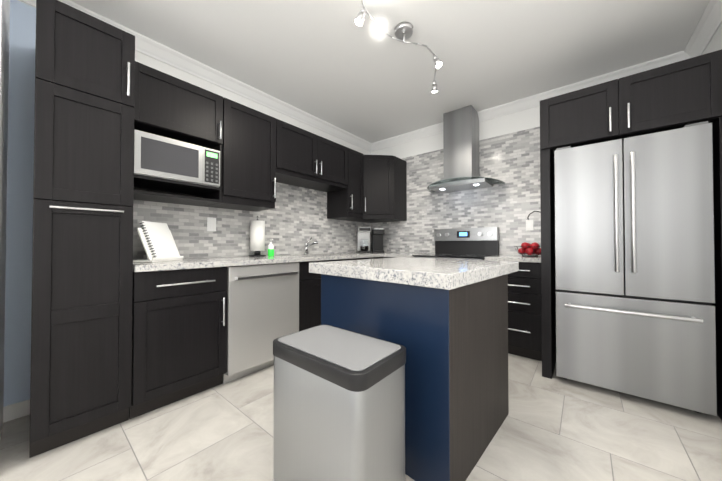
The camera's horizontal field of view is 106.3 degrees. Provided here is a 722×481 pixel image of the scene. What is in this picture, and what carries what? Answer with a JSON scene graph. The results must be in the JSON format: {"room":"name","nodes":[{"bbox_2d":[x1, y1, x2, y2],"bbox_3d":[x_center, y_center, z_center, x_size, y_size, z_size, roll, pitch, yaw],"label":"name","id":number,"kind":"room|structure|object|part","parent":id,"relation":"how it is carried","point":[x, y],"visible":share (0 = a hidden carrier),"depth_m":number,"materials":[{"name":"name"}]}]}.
{"room":"kitchen","nodes":[
{"label":"kitchen","id":0,"kind":"room"},
{"bbox_2d":[0,0,9,437],"bbox_3d":[-1.912,-0.248,1.346,0.620,2.620,0.160,-1,-1,40],"label":"wall","id":1,"kind":"structure","parent":0,"point":[4,43],"depth_m":1.43,"materials":[{"name":"white paint"}]},
{"bbox_2d":[18,0,370,258],"bbox_3d":[-2.285,-0.246,1.475,0.120,2.620,7.764,-1,-1,40],"label":"wall","id":2,"kind":"structure","parent":0,"point":[146,60],"depth_m":2.64,"materials":[{"name":"white paint"}]},
{"bbox_2d":[3,0,35,406],"bbox_3d":[-2.066,-0.239,1.642,0.004,2.430,0.100,-1,-1,40],"label":"wall","id":3,"kind":"structure","parent":2,"relation":"attached to","point":[19,241],"depth_m":1.64,"materials":[{"name":"blue"}]},
{"bbox_2d":[3,399,29,422],"bbox_3d":[0.065,1.015,1.577,4.329,0.100,0.086,0,-1,1],"label":"baseboard","id":4,"kind":"structure","parent":3,"relation":"attached to","point":[16,411],"depth_m":1.62,"materials":[{"name":"white wood"}]},
{"bbox_2d":[133,61,222,205],"bbox_3d":[-1.437,-0.739,2.070,0.422,0.860,0.597,-1,-1,40],"label":"upper cabinet","id":5,"kind":"object","parent":2,"relation":"attached to","point":[169,106],"visible":0.62,"depth_m":1.99,"materials":[{"name":"brown wood"}]},
{"bbox_2d":[134,129,219,186],"bbox_3d":[-1.433,-0.570,2.063,0.390,0.288,0.535,-1,-1,40],"label":"microwave","id":6,"kind":"object","parent":5,"relation":"in","point":[160,157],"visible":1,"depth_m":1.91,"materials":[{"name":"silver metal"}]},
{"bbox_2d":[19,0,370,151],"bbox_3d":[-0.940,-1.491,2.961,0.082,0.095,3.544,-1,-1,40],"label":"crown molding","id":7,"kind":"structure","parent":2,"relation":"attached to","point":[145,45],"depth_m":2.50,"materials":[{"name":"white wood"}]},
{"bbox_2d":[204,97,275,210],"bbox_3d":[-1.090,-0.734,2.490,0.422,0.860,0.487,-1,-1,40],"label":"upper cabinet","id":8,"kind":"object","parent":2,"relation":"attached to","point":[249,161],"visible":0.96,"depth_m":2.37,"materials":[{"name":"brown wood"}]},
{"bbox_2d":[133,182,370,259],"bbox_3d":[-0.819,-0.276,3.150,0.006,0.879,3.062,-1,-1,40],"label":"wall tile","id":9,"kind":"structure","parent":2,"relation":"attached to","point":[295,219],"depth_m":2.83,"materials":[{"name":"tile"}]},
{"bbox_2d":[207,217,215,230],"bbox_3d":[-1.366,-0.146,2.476,0.006,0.125,0.076,-1,-1,40],"label":"electrical outlet","id":10,"kind":"object","parent":9,"relation":"attached to","point":[211,224],"visible":1,"depth_m":2.47,"materials":[{"name":"white plastic"}]},
{"bbox_2d":[276,119,347,191],"bbox_3d":[-0.612,-0.902,3.070,0.422,0.510,1.008,-1,-1,40],"label":"upper cabinet","id":11,"kind":"object","parent":2,"relation":"attached to","point":[306,159],"visible":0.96,"depth_m":2.92,"materials":[{"name":"brown wood"}]},
{"bbox_2d":[327,148,362,219],"bbox_3d":[-0.193,-0.720,3.576,0.422,0.860,0.302,-1,-1,40],"label":"upper cabinet","id":12,"kind":"object","parent":2,"relation":"attached to","point":[345,204],"visible":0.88,"depth_m":3.47,"materials":[{"name":"brown wood"}]},
{"bbox_2d":[346,155,406,222],"bbox_3d":[0.201,-0.717,3.873,0.652,0.860,0.653,-1,-1,40],"label":"upper cabinet","id":13,"kind":"object","parent":2,"relation":"attached to","point":[384,188],"visible":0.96,"depth_m":3.64,"materials":[{"name":"brown wood"}]},
{"bbox_2d":[0,353,721,480],"bbox_3d":[-0.587,1.096,0.075,4.860,0.100,7.794,-1,-1,40],"label":"floor","id":14,"kind":"structure","parent":0,"point":[556,428],"depth_m":1.43,"materials":[{"name":"tile"}]},
{"bbox_2d":[29,0,134,457],"bbox_3d":[-1.662,-0.067,1.612,0.655,2.265,0.373,-1,-1,40],"label":"pantry","id":15,"kind":"object","parent":14,"relation":"on","point":[81,315],"visible":1,"depth_m":1.41,"materials":[{"name":"brown wood"}]},
{"bbox_2d":[129,267,226,418],"bbox_3d":[-1.370,0.630,1.957,0.655,0.879,0.536,-1,-1,40],"label":"base cabinet","id":16,"kind":"object","parent":14,"relation":"on","point":[179,334],"visible":0.94,"depth_m":1.74,"materials":[{"name":"brown wood"}]},
{"bbox_2d":[223,262,298,382],"bbox_3d":[-0.988,0.637,2.408,0.658,0.876,0.634,-1,-1,40],"label":"dishwasher","id":17,"kind":"object","parent":14,"relation":"on","point":[262,307],"visible":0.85,"depth_m":2.16,"materials":[{"name":"silver metal"}]},
{"bbox_2d":[298,255,377,330],"bbox_3d":[-0.393,0.634,3.140,0.655,0.900,1.239,-1,-1,40],"label":"base cabinet","id":18,"kind":"object","parent":14,"relation":"on","point":[309,300],"visible":0.12,"depth_m":2.58,"materials":[{"name":"brown wood"}]},
{"bbox_2d":[133,252,391,271],"bbox_3d":[-0.569,0.181,2.938,0.640,0.039,3.058,-1,-1,40],"label":"countertop","id":19,"kind":"structure","parent":18,"relation":"on","point":[190,263],"depth_m":2.17,"materials":[{"name":"stone"}]},
{"bbox_2d":[133,221,183,261],"bbox_3d":[-1.468,0.008,1.970,0.155,0.282,0.300,0,-1,2],"label":"cookbook stand","id":20,"kind":"object","parent":19,"relation":"on","point":[158,241],"visible":0.98,"depth_m":1.92,"materials":[{"name":"white paper"}]},
{"bbox_2d":[249,216,265,256],"bbox_3d":[-1.042,-0.043,2.726,0.156,0.403,0.156,-1,-1,40],"label":"paper towel","id":21,"kind":"object","parent":19,"relation":"on","point":[257,236],"visible":0.98,"depth_m":2.67,"materials":[{"name":"white paper"}]},
{"bbox_2d":[268,239,273,255],"bbox_3d":[-0.927,0.072,2.785,0.060,0.173,0.060,-1,-1,40],"label":"soap bottle","id":22,"kind":"object","parent":19,"relation":"on","point":[270,249],"visible":1,"depth_m":2.76,"materials":[{"name":"green plastic"}]},
{"bbox_2d":[304,237,317,253],"bbox_3d":[-0.565,0.062,3.205,0.230,0.205,0.123,-1,-1,40],"label":"faucet","id":23,"kind":"object","parent":19,"relation":"on","point":[307,246],"visible":1,"depth_m":3.21,"materials":[{"name":"silver metal"}]},
{"bbox_2d":[357,227,384,252],"bbox_3d":[0.140,-0.007,3.926,0.372,0.360,0.205,0,-1,-5],"label":"coffee maker","id":24,"kind":"object","parent":19,"relation":"on","point":[363,239],"visible":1,"depth_m":3.93,"materials":[{"name":"black plastic"}]},
{"bbox_2d":[380,252,434,257],"bbox_3d":[0.630,0.188,3.504,0.449,0.039,0.658,-1,-1,40],"label":"countertop","id":25,"kind":"structure","parent":18,"relation":"on","point":[394,254],"depth_m":3.36,"materials":[{"name":"stone"}]},
{"bbox_2d":[273,325,405,480],"bbox_3d":[-0.094,0.730,1.061,0.480,0.657,0.305,-1,-1,40],"label":"trash can","id":26,"kind":"object","parent":14,"relation":"on","point":[339,404],"visible":1,"depth_m":0.93,"materials":[{"name":"silver metal"}]},
{"bbox_2d":[309,257,518,480],"bbox_3d":[0.347,0.601,1.687,0.905,0.930,0.980,-1,-1,44],"label":"kitchen island","id":27,"kind":"object","parent":14,"relation":"on","point":[444,322],"visible":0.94,"depth_m":1.23,"materials":[{"name":"blue wood"}]},
{"bbox_2d":[412,227,498,259],"bbox_3d":[1.072,0.453,3.081,0.756,1.211,0.734,-1,-1,40],"label":"range","id":28,"kind":"object","parent":14,"relation":"on","point":[471,243],"visible":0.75,"depth_m":3.24,"materials":[{"name":"silver metal"}]},
{"bbox_2d":[508,262,541,360],"bbox_3d":[1.586,0.639,2.716,0.478,0.879,0.655,-1,-1,40],"label":"base cabinet","id":29,"kind":"object","parent":14,"relation":"on","point":[524,315],"visible":0.35,"depth_m":2.44,"materials":[{"name":"brown wood"}]},
{"bbox_2d":[485,255,540,262],"bbox_3d":[1.589,0.179,2.727,0.480,0.039,0.637,-1,-1,40],"label":"countertop","id":30,"kind":"structure","parent":29,"relation":"on","point":[512,258],"depth_m":2.50,"materials":[{"name":"stone"}]},
{"bbox_2d":[514,211,540,256],"bbox_3d":[1.694,-0.069,2.716,0.277,0.454,0.275,-1,-1,40],"label":"fruit bowl","id":31,"kind":"object","parent":30,"relation":"on","point":[531,250],"visible":0.81,"depth_m":2.66,"materials":[{"name":"red food"}]},
{"bbox_2d":[540,83,721,419],"bbox_3d":[2.054,-0.018,2.192,0.910,2.180,0.869,-1,-1,40],"label":"surround","id":32,"kind":"object","parent":14,"relation":"on","point":[548,289],"visible":0.35,"depth_m":2.10,"materials":[{"name":"brown wood"}]},
{"bbox_2d":[540,49,721,149],"bbox_3d":[1.757,-0.917,1.843,0.906,0.386,0.059,-1,-1,40],"label":"doors","id":33,"kind":"structure","parent":32,"relation":"attached to","point":[684,91],"depth_m":1.79,"materials":[{"name":"brown wood"}]},
{"bbox_2d":[554,121,716,415],"bbox_3d":[2.015,0.184,2.116,0.753,1.775,0.930,-1,-1,40],"label":"fridge","id":34,"kind":"object","parent":14,"relation":"on","point":[634,264],"visible":1,"depth_m":1.75,"materials":[{"name":"grey metal"}]},
{"bbox_2d":[70,0,709,142],"bbox_3d":[-0.587,-1.624,0.109,4.860,0.100,7.794,-1,-1,40],"label":"ceiling","id":35,"kind":"structure","parent":0,"point":[332,62],"depth_m":2.15,"materials":[{"name":"white paint"}]},
{"bbox_2d":[355,0,441,92],"bbox_3d":[0.166,-1.412,1.779,0.402,0.280,1.734,-1,-1,40],"label":"track light","id":36,"kind":"object","parent":35,"relation":"attached to","point":[403,31],"depth_m":1.95,"materials":[{"name":"silver metal"}]},
{"bbox_3d":[0.118,-1.388,1.771,0.290,0.290,0.001,0,36,6],"label":"ceiling track light shade","id":37,"kind":"part","parent":36,"relation":"part of","materials":[{"name":"white glass"}]},
{"bbox_2d":[371,106,539,252],"bbox_3d":[1.537,-0.224,3.275,3.480,2.620,0.120,-1,-1,40],"label":"wall","id":38,"kind":"structure","parent":0,"point":[526,119],"depth_m":3.24,"materials":[{"name":"white paint"}]},
{"bbox_2d":[371,122,442,151],"bbox_3d":[0.679,-1.479,3.868,1.243,0.095,0.082,-1,-1,40],"label":"crown molding","id":39,"kind":"structure","parent":38,"relation":"attached to","point":[437,128],"depth_m":3.86,"materials":[{"name":"white wood"}]},
{"bbox_2d":[371,127,540,255],"bbox_3d":[1.450,-0.525,3.268,3.358,1.379,0.006,-1,-1,40],"label":"wall tile","id":40,"kind":"structure","parent":38,"relation":"attached to","point":[511,161],"depth_m":3.24,"materials":[{"name":"tile"}]},
{"bbox_2d":[526,220,532,230],"bbox_3d":[1.831,-0.166,2.940,0.070,0.115,0.006,-1,-1,40],"label":"electrical outlet","id":41,"kind":"object","parent":40,"relation":"attached to","point":[529,225],"visible":1,"depth_m":2.94,"materials":[{"name":"white plastic"}]},
{"bbox_2d":[427,105,505,192],"bbox_3d":[1.153,-1.081,3.198,0.900,0.905,0.480,-1,-1,40],"label":"range hood","id":42,"kind":"object","parent":38,"relation":"attached to","point":[461,147],"visible":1,"depth_m":3.15,"materials":[{"name":"silver metal"}]},
{"bbox_2d":[478,51,682,121],"bbox_3d":[2.034,-1.493,2.749,1.603,0.095,0.082,-1,-1,40],"label":"crown molding","id":43,"kind":"structure","parent":38,"relation":"attached to","point":[529,102],"depth_m":2.68,"materials":[{"name":"white wood"}]},
{"bbox_2d":[702,23,721,54],"bbox_3d":[0.360,-0.275,-0.787,0.120,2.620,7.644,-1,-1,40],"label":"wall","id":44,"kind":"structure","parent":0,"point":[715,44],"depth_m":1.89,"materials":[{"name":"white paint"}]},
{"bbox_2d":[683,0,721,59],"bbox_3d":[0.282,-1.536,-0.707,0.082,0.095,7.644,-1,-1,40],"label":"crown molding","id":45,"kind":"structure","parent":44,"relation":"attached to","point":[708,25],"depth_m":1.93,"materials":[{"name":"white wood"}]}
]}

